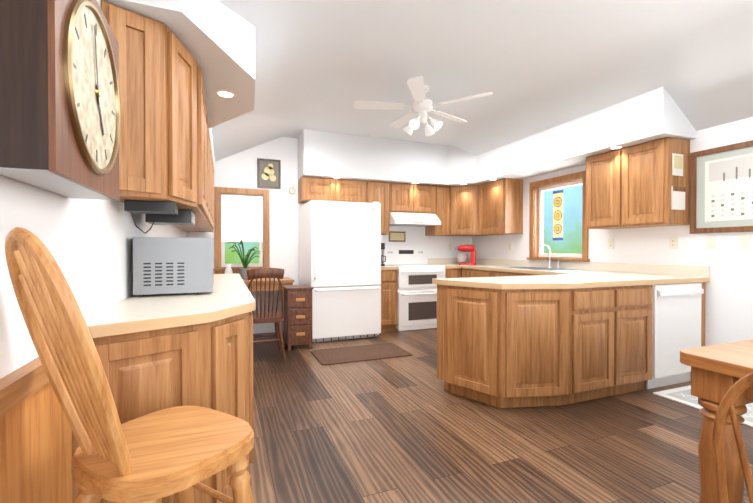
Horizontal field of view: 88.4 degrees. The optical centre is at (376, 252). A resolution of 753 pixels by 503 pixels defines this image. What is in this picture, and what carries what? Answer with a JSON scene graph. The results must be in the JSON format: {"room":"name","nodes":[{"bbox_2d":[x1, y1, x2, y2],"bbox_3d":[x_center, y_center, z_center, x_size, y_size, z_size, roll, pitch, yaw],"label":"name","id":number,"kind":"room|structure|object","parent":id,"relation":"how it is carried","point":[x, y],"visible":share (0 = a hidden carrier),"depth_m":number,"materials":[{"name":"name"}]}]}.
{"room":"kitchen","nodes":[
{"label":"kitchen","id":0,"kind":"room"},
{"bbox_2d":[0,0,186,378],"bbox_3d":[-1.033,-0.362,1.232,0.120,3.000,8.220,0,1,-21],"label":"wall","id":1,"kind":"structure","parent":0,"point":[88,243],"depth_m":1.24,"materials":[{"name":"white paint"}]},
{"bbox_2d":[0,357,71,502],"bbox_3d":[-0.816,0.706,0.903,0.038,0.870,0.629,0,1,-21],"label":"wainscot","id":2,"kind":"structure","parent":1,"relation":"attached to","point":[35,447],"depth_m":0.94,"materials":[{"name":"brown wood"}]},
{"bbox_2d":[0,0,119,200],"bbox_3d":[-0.794,-0.420,0.993,0.145,0.508,0.508,0,1,-21],"label":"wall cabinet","id":3,"kind":"object","parent":1,"relation":"attached to","point":[59,103],"visible":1,"depth_m":0.82,"materials":[{"name":"brown wood"}]},
{"bbox_2d":[101,0,204,211],"bbox_3d":[-1.011,-0.617,1.808,0.338,0.760,0.498,0,1,-21],"label":"upper cabinet","id":4,"kind":"object","parent":1,"relation":"attached to","point":[165,151],"depth_m":1.65,"materials":[{"name":"brown wood"}]},
{"bbox_2d":[124,200,194,233],"bbox_3d":[-1.112,-0.166,2.052,0.257,0.140,0.640,0,1,-21],"label":"under-cabinet radio","id":5,"kind":"object","parent":4,"relation":"attached to","point":[161,213],"visible":0.98,"depth_m":1.84,"materials":[{"name":"black plastic"}]},
{"bbox_2d":[172,224,212,227],"bbox_3d":[-1.645,-0.631,3.423,0.338,0.760,0.586,0,1,-21],"label":"upper cabinet","id":6,"kind":"object","parent":1,"relation":"attached to","point":[196,225],"depth_m":3.73,"materials":[{"name":"brown wood"}]},
{"bbox_2d":[179,163,213,231],"bbox_3d":[-1.956,-0.638,4.213,0.338,0.760,0.503,0,1,-21],"label":"upper cabinet","id":7,"kind":"object","parent":1,"relation":"attached to","point":[184,229],"depth_m":4.34,"materials":[{"name":"brown wood"}]},
{"bbox_2d":[193,99,208,215],"bbox_3d":[-1.173,-0.620,2.219,0.338,0.760,0.503,0,1,-21],"label":"upper cabinet","id":8,"kind":"object","parent":1,"relation":"attached to","point":[206,213],"depth_m":2.65,"materials":[{"name":"brown wood"}]},
{"bbox_2d":[189,228,212,231],"bbox_3d":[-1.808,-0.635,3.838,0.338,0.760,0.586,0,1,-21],"label":"upper cabinet","id":9,"kind":"object","parent":1,"relation":"attached to","point":[190,229],"depth_m":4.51,"materials":[{"name":"brown wood"}]},
{"bbox_2d":[195,216,208,223],"bbox_3d":[-1.320,-0.624,2.595,0.338,0.760,0.586,0,1,-21],"label":"upper cabinet","id":10,"kind":"object","parent":1,"relation":"attached to","point":[198,219],"depth_m":2.95,"materials":[{"name":"brown wood"}]},
{"bbox_2d":[209,131,212,223],"bbox_3d":[-1.483,-0.627,3.009,0.338,0.760,0.586,0,1,-21],"label":"upper cabinet","id":11,"kind":"object","parent":1,"relation":"attached to","point":[210,148],"depth_m":3.42,"materials":[{"name":"brown wood"}]},
{"bbox_2d":[187,137,471,333],"bbox_3d":[-0.434,-0.402,5.819,4.590,3.000,0.120,0,1,-21],"label":"wall","id":12,"kind":"structure","parent":0,"point":[238,170],"depth_m":5.41,"materials":[{"name":"white paint"}]},
{"bbox_2d":[213,187,269,273],"bbox_3d":[-1.813,-0.292,5.244,0.740,1.150,0.146,0,1,-21],"label":"window","id":13,"kind":"structure","parent":12,"relation":"in","point":[224,196],"depth_m":5.22,"materials":[{"name":"brown wood"}]},
{"bbox_2d":[257,158,280,188],"bbox_3d":[-1.477,-1.087,5.325,0.310,0.400,0.024,0,1,-21],"label":"framed picture","id":14,"kind":"object","parent":12,"relation":"attached to","point":[268,173],"visible":1,"depth_m":5.32,"materials":[{"name":"brown wood"}]},
{"bbox_2d":[289,185,294,193],"bbox_3d":[-1.185,-0.887,5.443,0.090,0.127,0.020,0,1,-21],"label":"thermometer","id":15,"kind":"object","parent":12,"relation":"attached to","point":[292,190],"visible":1,"depth_m":5.44,"materials":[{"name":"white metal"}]},
{"bbox_2d":[298,176,341,202],"bbox_3d":[-0.806,-0.868,5.427,0.527,0.320,0.325,0,1,-21],"label":"upper cabinet","id":16,"kind":"object","parent":12,"relation":"attached to","point":[309,188],"depth_m":5.29,"materials":[{"name":"brown wood"}]},
{"bbox_2d":[342,179,365,202],"bbox_3d":[-0.446,-0.870,5.568,0.527,0.320,0.325,0,1,-21],"label":"upper cabinet","id":17,"kind":"object","parent":12,"relation":"attached to","point":[352,190],"depth_m":5.45,"materials":[{"name":"brown wood"}]},
{"bbox_2d":[366,181,389,234],"bbox_3d":[-0.030,-0.651,5.733,0.358,0.760,0.325,0,1,-21],"label":"upper cabinet","id":18,"kind":"object","parent":12,"relation":"attached to","point":[379,192],"depth_m":5.61,"materials":[{"name":"brown wood"}]},
{"bbox_2d":[389,231,404,241],"bbox_3d":[0.322,-0.254,6.043,0.280,0.160,0.017,0,1,-21],"label":"sign","id":19,"kind":"object","parent":12,"relation":"attached to","point":[396,236],"visible":0.93,"depth_m":6.03,"materials":[{"name":"brown wood"}]},
{"bbox_2d":[390,182,417,212],"bbox_3d":[0.347,-0.817,5.880,0.449,0.430,0.325,0,1,-21],"label":"upper cabinet","id":20,"kind":"object","parent":12,"relation":"attached to","point":[403,197],"depth_m":5.73,"materials":[{"name":"brown wood"}]},
{"bbox_2d":[418,184,433,213],"bbox_3d":[0.635,-0.818,5.993,0.449,0.430,0.325,0,1,-21],"label":"upper cabinet","id":21,"kind":"object","parent":12,"relation":"attached to","point":[425,193],"depth_m":5.87,"materials":[{"name":"brown wood"}]},
{"bbox_2d":[389,212,440,226],"bbox_3d":[0.523,-0.506,5.858,0.752,0.183,0.500,0,1,-21],"label":"range hood","id":22,"kind":"object","parent":21,"relation":"attached to","point":[411,219],"visible":0.85,"depth_m":5.68,"materials":[{"name":"white metal"}]},
{"bbox_2d":[426,186,453,235],"bbox_3d":[1.008,-0.654,6.111,0.327,0.760,0.381,0,1,-21],"label":"upper cabinet","id":23,"kind":"object","parent":12,"relation":"attached to","point":[443,195],"depth_m":6.00,"materials":[{"name":"brown wood"}]},
{"bbox_2d":[454,185,488,235],"bbox_3d":[1.436,-0.655,6.150,0.620,0.760,0.620,0,1,-21],"label":"upper cabinet","id":24,"kind":"object","parent":12,"relation":"attached to","point":[455,209],"depth_m":5.92,"materials":[{"name":"brown wood"}]},
{"bbox_2d":[103,0,752,174],"bbox_3d":[1.069,-1.435,1.984,4.590,0.867,8.340,0,1,-21],"label":"ceiling","id":25,"kind":"structure","parent":0,"point":[535,66],"depth_m":3.01,"materials":[{"name":"white paint"}]},
{"bbox_2d":[216,90,234,97],"bbox_3d":[-0.956,-1.003,2.450,0.109,0.005,0.109,0,1,-30],"label":"recessed light","id":26,"kind":"object","parent":25,"relation":"attached to","point":[224,93],"depth_m":2.44,"materials":[{"name":"white"}]},
{"bbox_2d":[354,76,492,135],"bbox_3d":[0.425,-1.386,3.813,1.285,0.436,1.245,0,1,-21],"label":"ceiling fan","id":27,"kind":"object","parent":25,"relation":"hanging from","point":[422,106],"visible":1,"depth_m":3.71,"materials":[{"name":"white"}]},
{"bbox_2d":[298,86,696,186],"bbox_3d":[0.862,-1.326,4.456,2.930,0.607,3.350,0,1,-21],"label":"ceiling soffit","id":28,"kind":"structure","parent":0,"point":[656,114],"depth_m":5.09,"materials":[{"name":"white paint"}]},
{"bbox_2d":[610,146,622,148],"bbox_3d":[2.308,-1.014,3.732,0.109,0.005,0.109,0,1,-30],"label":"recessed light","id":29,"kind":"object","parent":28,"relation":"attached to","point":[614,147],"depth_m":3.72,"materials":[{"name":"white"}]},
{"bbox_2d":[249,328,752,502],"bbox_3d":[1.069,1.181,2.007,4.590,0.100,8.340,0,1,-21],"label":"floor","id":30,"kind":"structure","parent":0,"point":[408,429],"depth_m":2.33,"materials":[{"name":"brown wood"}]},
{"bbox_2d":[5,227,253,502],"bbox_3d":[-0.579,0.545,0.974,0.389,1.194,0.508,0,1,31],"label":"chair","id":31,"kind":"object","parent":30,"relation":"on","point":[179,452],"visible":1,"depth_m":0.87,"materials":[{"name":"brown wood"}]},
{"bbox_2d":[72,330,253,502],"bbox_3d":[-0.777,0.701,1.545,0.573,0.868,0.520,0,1,-21],"label":"base cabinet","id":32,"kind":"object","parent":30,"relation":"on","point":[157,352],"depth_m":1.42,"materials":[{"name":"brown wood"}]},
{"bbox_2d":[85,274,255,341],"bbox_3d":[-1.154,0.238,2.512,0.582,0.041,2.660,0,1,-21],"label":"countertop","id":33,"kind":"structure","parent":32,"relation":"on","point":[230,304],"depth_m":1.54,"materials":[{"name":"beige laminate"}]},
{"bbox_2d":[133,237,212,296],"bbox_3d":[-1.137,0.069,2.215,0.367,0.300,0.501,0,1,-24],"label":"microwave","id":34,"kind":"object","parent":33,"relation":"on","point":[167,265],"visible":1,"depth_m":1.98,"materials":[{"name":"grey metal"}]},
{"bbox_2d":[246,268,285,361],"bbox_3d":[-1.177,0.630,4.042,0.421,0.972,0.526,0,1,-21],"label":"desk chair","id":35,"kind":"object","parent":30,"relation":"on","point":[276,317],"visible":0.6,"depth_m":3.90,"materials":[{"name":"brown wood"}]},
{"bbox_2d":[242,277,293,291],"bbox_3d":[-1.738,0.726,4.955,1.277,0.760,0.547,0,1,-21],"label":"desk","id":36,"kind":"object","parent":30,"relation":"on","point":[286,281],"visible":0.29,"depth_m":4.86,"materials":[{"name":"brown wood"}]},
{"bbox_2d":[225,264,231,273],"bbox_3d":[-1.919,0.244,5.026,0.097,0.200,0.100,0,1,-21],"label":"vase","id":37,"kind":"object","parent":36,"relation":"on","point":[228,269],"visible":0.56,"depth_m":5.00,"materials":[{"name":"white ceramic"}]},
{"bbox_2d":[228,240,259,278],"bbox_3d":[-1.724,0.091,5.064,0.411,0.506,0.292,0,1,-21],"label":"potted plant","id":38,"kind":"object","parent":36,"relation":"on","point":[245,264],"visible":0.94,"depth_m":5.04,"materials":[{"name":"green plant"}]},
{"bbox_2d":[283,285,313,350],"bbox_3d":[-0.931,0.753,4.580,0.304,0.712,0.382,0,1,-21],"label":"dresser","id":39,"kind":"object","parent":30,"relation":"on","point":[297,314],"visible":0.98,"depth_m":4.42,"materials":[{"name":"brown wood"}]},
{"bbox_2d":[299,200,380,342],"bbox_3d":[-0.508,0.221,5.208,0.908,1.765,0.913,0,1,-21],"label":"refrigerator","id":40,"kind":"object","parent":30,"relation":"on","point":[340,257],"visible":0.94,"depth_m":4.84,"materials":[{"name":"white metal"}]},
{"bbox_2d":[311,343,411,364],"bbox_3d":[-0.173,1.105,4.280,1.000,0.012,0.580,0,1,-21],"label":"area rug","id":41,"kind":"object","parent":30,"relation":"on","point":[332,356],"visible":0.98,"depth_m":4.23,"materials":[{"name":"brown fabric"}]},
{"bbox_2d":[381,270,397,331],"bbox_3d":[0.024,0.666,5.607,0.354,0.868,0.620,0,1,-21],"label":"base cabinet","id":42,"kind":"object","parent":30,"relation":"on","point":[388,277],"depth_m":5.34,"materials":[{"name":"brown wood"}]},
{"bbox_2d":[381,266,396,269],"bbox_3d":[0.025,0.211,5.600,0.354,0.041,0.626,0,1,-21],"label":"countertop","id":43,"kind":"structure","parent":42,"relation":"on","point":[382,267],"depth_m":5.33,"materials":[{"name":"beige laminate"}]},
{"bbox_2d":[381,243,385,265],"bbox_3d":[0.011,0.024,5.632,0.197,0.330,0.240,0,1,-21],"label":"coffee maker","id":44,"kind":"object","parent":43,"relation":"on","point":[382,245],"visible":0.19,"depth_m":5.55,"materials":[{"name":"black plastic"}]},
{"bbox_2d":[382,248,444,330],"bbox_3d":[0.557,0.514,5.779,0.756,1.170,0.669,0,1,-21],"label":"range","id":45,"kind":"object","parent":30,"relation":"on","point":[417,273],"visible":0.83,"depth_m":5.53,"materials":[{"name":"white metal"}]},
{"bbox_2d":[432,266,460,283],"bbox_3d":[1.048,0.663,5.973,0.287,0.868,0.687,0,1,-21],"label":"base cabinet","id":46,"kind":"object","parent":30,"relation":"on","point":[448,273],"depth_m":5.70,"materials":[{"name":"brown wood"}]},
{"bbox_2d":[461,270,504,277],"bbox_3d":[1.643,0.667,5.545,0.686,0.868,0.726,0,1,-21],"label":"base cabinet","id":47,"kind":"object","parent":30,"relation":"on","point":[464,273],"depth_m":5.24,"materials":[{"name":"brown wood"}]},
{"bbox_2d":[437,286,568,407],"bbox_3d":[0.943,0.689,2.973,0.695,0.868,0.683,0,1,-21],"label":"base cabinet","id":48,"kind":"object","parent":30,"relation":"on","point":[510,338],"depth_m":2.77,"materials":[{"name":"brown wood"}]},
{"bbox_2d":[433,274,708,293],"bbox_3d":[1.665,0.231,3.260,2.312,0.041,0.730,0,1,-21],"label":"countertop","id":49,"kind":"structure","parent":48,"relation":"on","point":[511,283],"depth_m":2.99,"materials":[{"name":"beige laminate"}]},
{"bbox_2d":[569,286,624,403],"bbox_3d":[1.512,0.687,3.190,0.520,0.868,0.695,0,1,-21],"label":"base cabinet","id":50,"kind":"object","parent":30,"relation":"on","point":[596,313],"depth_m":2.88,"materials":[{"name":"brown wood"}]},
{"bbox_2d":[625,282,660,392],"bbox_3d":[1.864,0.686,3.328,0.520,0.868,0.695,0,1,-21],"label":"base cabinet","id":51,"kind":"object","parent":30,"relation":"on","point":[639,296],"depth_m":3.04,"materials":[{"name":"brown wood"}]},
{"bbox_2d":[437,262,624,273],"bbox_3d":[1.698,0.215,5.129,0.884,0.041,2.726,0,1,-21],"label":"countertop","id":52,"kind":"structure","parent":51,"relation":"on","point":[452,265],"depth_m":4.69,"materials":[{"name":"beige laminate"}]},
{"bbox_2d":[455,245,475,264],"bbox_3d":[1.390,0.029,6.049,0.324,0.312,0.176,0,1,14],"label":"stand mixer","id":53,"kind":"object","parent":52,"relation":"on","point":[462,258],"visible":1,"depth_m":5.99,"materials":[{"name":"red metal"}]},
{"bbox_2d":[499,244,575,270],"bbox_3d":[1.984,0.141,4.818,0.487,0.493,0.792,0,1,-21],"label":"sink faucet","id":54,"kind":"object","parent":52,"relation":"in","point":[549,268],"visible":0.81,"depth_m":4.84,"materials":[{"name":"silver metal"}]},
{"bbox_2d":[645,283,703,388],"bbox_3d":[2.396,0.686,3.507,0.594,0.864,0.680,0,1,-21],"label":"dishwasher","id":55,"kind":"object","parent":30,"relation":"on","point":[676,320],"visible":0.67,"depth_m":3.20,"materials":[{"name":"white metal"}]},
{"bbox_2d":[653,385,752,426],"bbox_3d":[2.661,1.119,2.836,0.680,0.009,0.800,0,1,-21],"label":"area rug","id":56,"kind":"object","parent":30,"relation":"on","point":[682,395],"visible":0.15,"depth_m":2.96,"materials":[{"name":"white fabric"}]},
{"bbox_2d":[680,339,752,502],"bbox_3d":[1.977,0.761,0.883,1.100,0.760,1.750,0,1,-21],"label":"dining table","id":57,"kind":"object","parent":30,"relation":"on","point":[718,371],"visible":0.85,"depth_m":1.40,"materials":[{"name":"brown wood"}]},
{"bbox_2d":[712,371,752,502],"bbox_3d":[1.074,0.682,0.863,0.510,0.922,0.431,0,1,-25],"label":"dining chair","id":58,"kind":"object","parent":30,"relation":"on","point":[738,388],"visible":1,"depth_m":0.90,"materials":[{"name":"brown wood"}]},
{"bbox_2d":[472,117,752,345],"bbox_3d":[3.127,-0.376,2.867,0.120,3.000,8.220,0,1,-21],"label":"wall","id":59,"kind":"structure","parent":0,"point":[729,302],"depth_m":3.40,"materials":[{"name":"white paint"}]},
{"bbox_2d":[479,178,522,234],"bbox_3d":[1.794,-0.650,5.642,0.325,0.760,0.586,0,1,-21],"label":"upper cabinet","id":60,"kind":"object","parent":59,"relation":"attached to","point":[500,201],"depth_m":5.42,"materials":[{"name":"brown wood"}]},
{"bbox_2d":[508,243,511,250],"bbox_3d":[1.956,-0.090,5.675,0.009,0.114,0.070,0,1,-21],"label":"electrical outlet plate","id":61,"kind":"object","parent":59,"relation":"attached to","point":[509,244],"depth_m":5.67,"materials":[{"name":"white plastic"}]},
{"bbox_2d":[527,171,589,261],"bbox_3d":[2.299,-0.429,4.888,0.146,1.050,0.950,0,1,-21],"label":"window","id":62,"kind":"structure","parent":59,"relation":"in","point":[537,188],"depth_m":5.08,"materials":[{"name":"brown wood"}]},
{"bbox_2d":[553,190,562,239],"bbox_3d":[2.293,-0.491,4.902,0.013,0.665,0.160,0,1,-21],"label":"suncatcher","id":63,"kind":"object","parent":62,"relation":"hanging from","point":[558,215],"visible":1,"depth_m":4.89,"materials":[{"name":"yellow glass"}]},
{"bbox_2d":[586,151,610,228],"bbox_3d":[2.453,-0.636,3.963,0.325,0.760,0.480,0,1,-21],"label":"upper cabinet","id":64,"kind":"object","parent":59,"relation":"attached to","point":[598,167],"depth_m":3.97,"materials":[{"name":"brown wood"}]},
{"bbox_2d":[608,239,613,248],"bbox_3d":[2.537,-0.098,4.195,0.009,0.114,0.070,0,1,-21],"label":"electrical outlet plate","id":65,"kind":"object","parent":59,"relation":"attached to","point":[610,241],"depth_m":4.19,"materials":[{"name":"white plastic"}]},
{"bbox_2d":[611,137,689,228],"bbox_3d":[2.577,-0.633,3.647,0.325,0.760,0.481,0,1,-21],"label":"upper cabinet","id":66,"kind":"object","parent":59,"relation":"attached to","point":[628,187],"depth_m":3.51,"materials":[{"name":"brown wood"}]},
{"bbox_2d":[669,237,677,248],"bbox_3d":[2.767,-0.093,3.609,0.009,0.114,0.070,0,1,-21],"label":"electrical outlet plate","id":67,"kind":"object","parent":59,"relation":"attached to","point":[673,241],"depth_m":3.61,"materials":[{"name":"white plastic"}]},
{"bbox_2d":[706,236,715,248],"bbox_3d":[2.875,-0.090,3.329,0.013,0.114,0.070,0,1,-21],"label":"electrical outlet plate","id":68,"kind":"object","parent":59,"relation":"attached to","point":[710,240],"depth_m":3.33,"materials":[{"name":"white plastic"}]},
{"bbox_2d":[690,140,752,233],"bbox_3d":[2.956,-0.528,3.101,0.025,0.720,0.785,0,1,-21],"label":"calendar","id":69,"kind":"object","parent":59,"relation":"attached to","point":[721,189],"visible":1,"depth_m":3.24,"materials":[{"name":"white paper"}]},
{"bbox_2d":[739,235,750,248],"bbox_3d":[2.959,-0.088,3.115,0.013,0.114,0.070,0,1,-21],"label":"electrical outlet plate","id":70,"kind":"object","parent":59,"relation":"attached to","point":[744,241],"depth_m":3.11,"materials":[{"name":"white plastic"}]},
{"label":"outside","id":71,"kind":"structure","parent":0,"visible":0},
{"bbox_2d":[225,199,258,263],"bbox_3d":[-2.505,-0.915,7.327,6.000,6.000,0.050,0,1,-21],"label":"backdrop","id":72,"kind":"structure","parent":71,"point":[232,257],"depth_m":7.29,"materials":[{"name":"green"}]},
{"bbox_2d":[543,184,581,253],"bbox_3d":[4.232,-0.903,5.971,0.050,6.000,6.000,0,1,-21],"label":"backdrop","id":73,"kind":"structure","parent":71,"point":[570,242],"depth_m":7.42,"materials":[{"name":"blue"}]}
]}

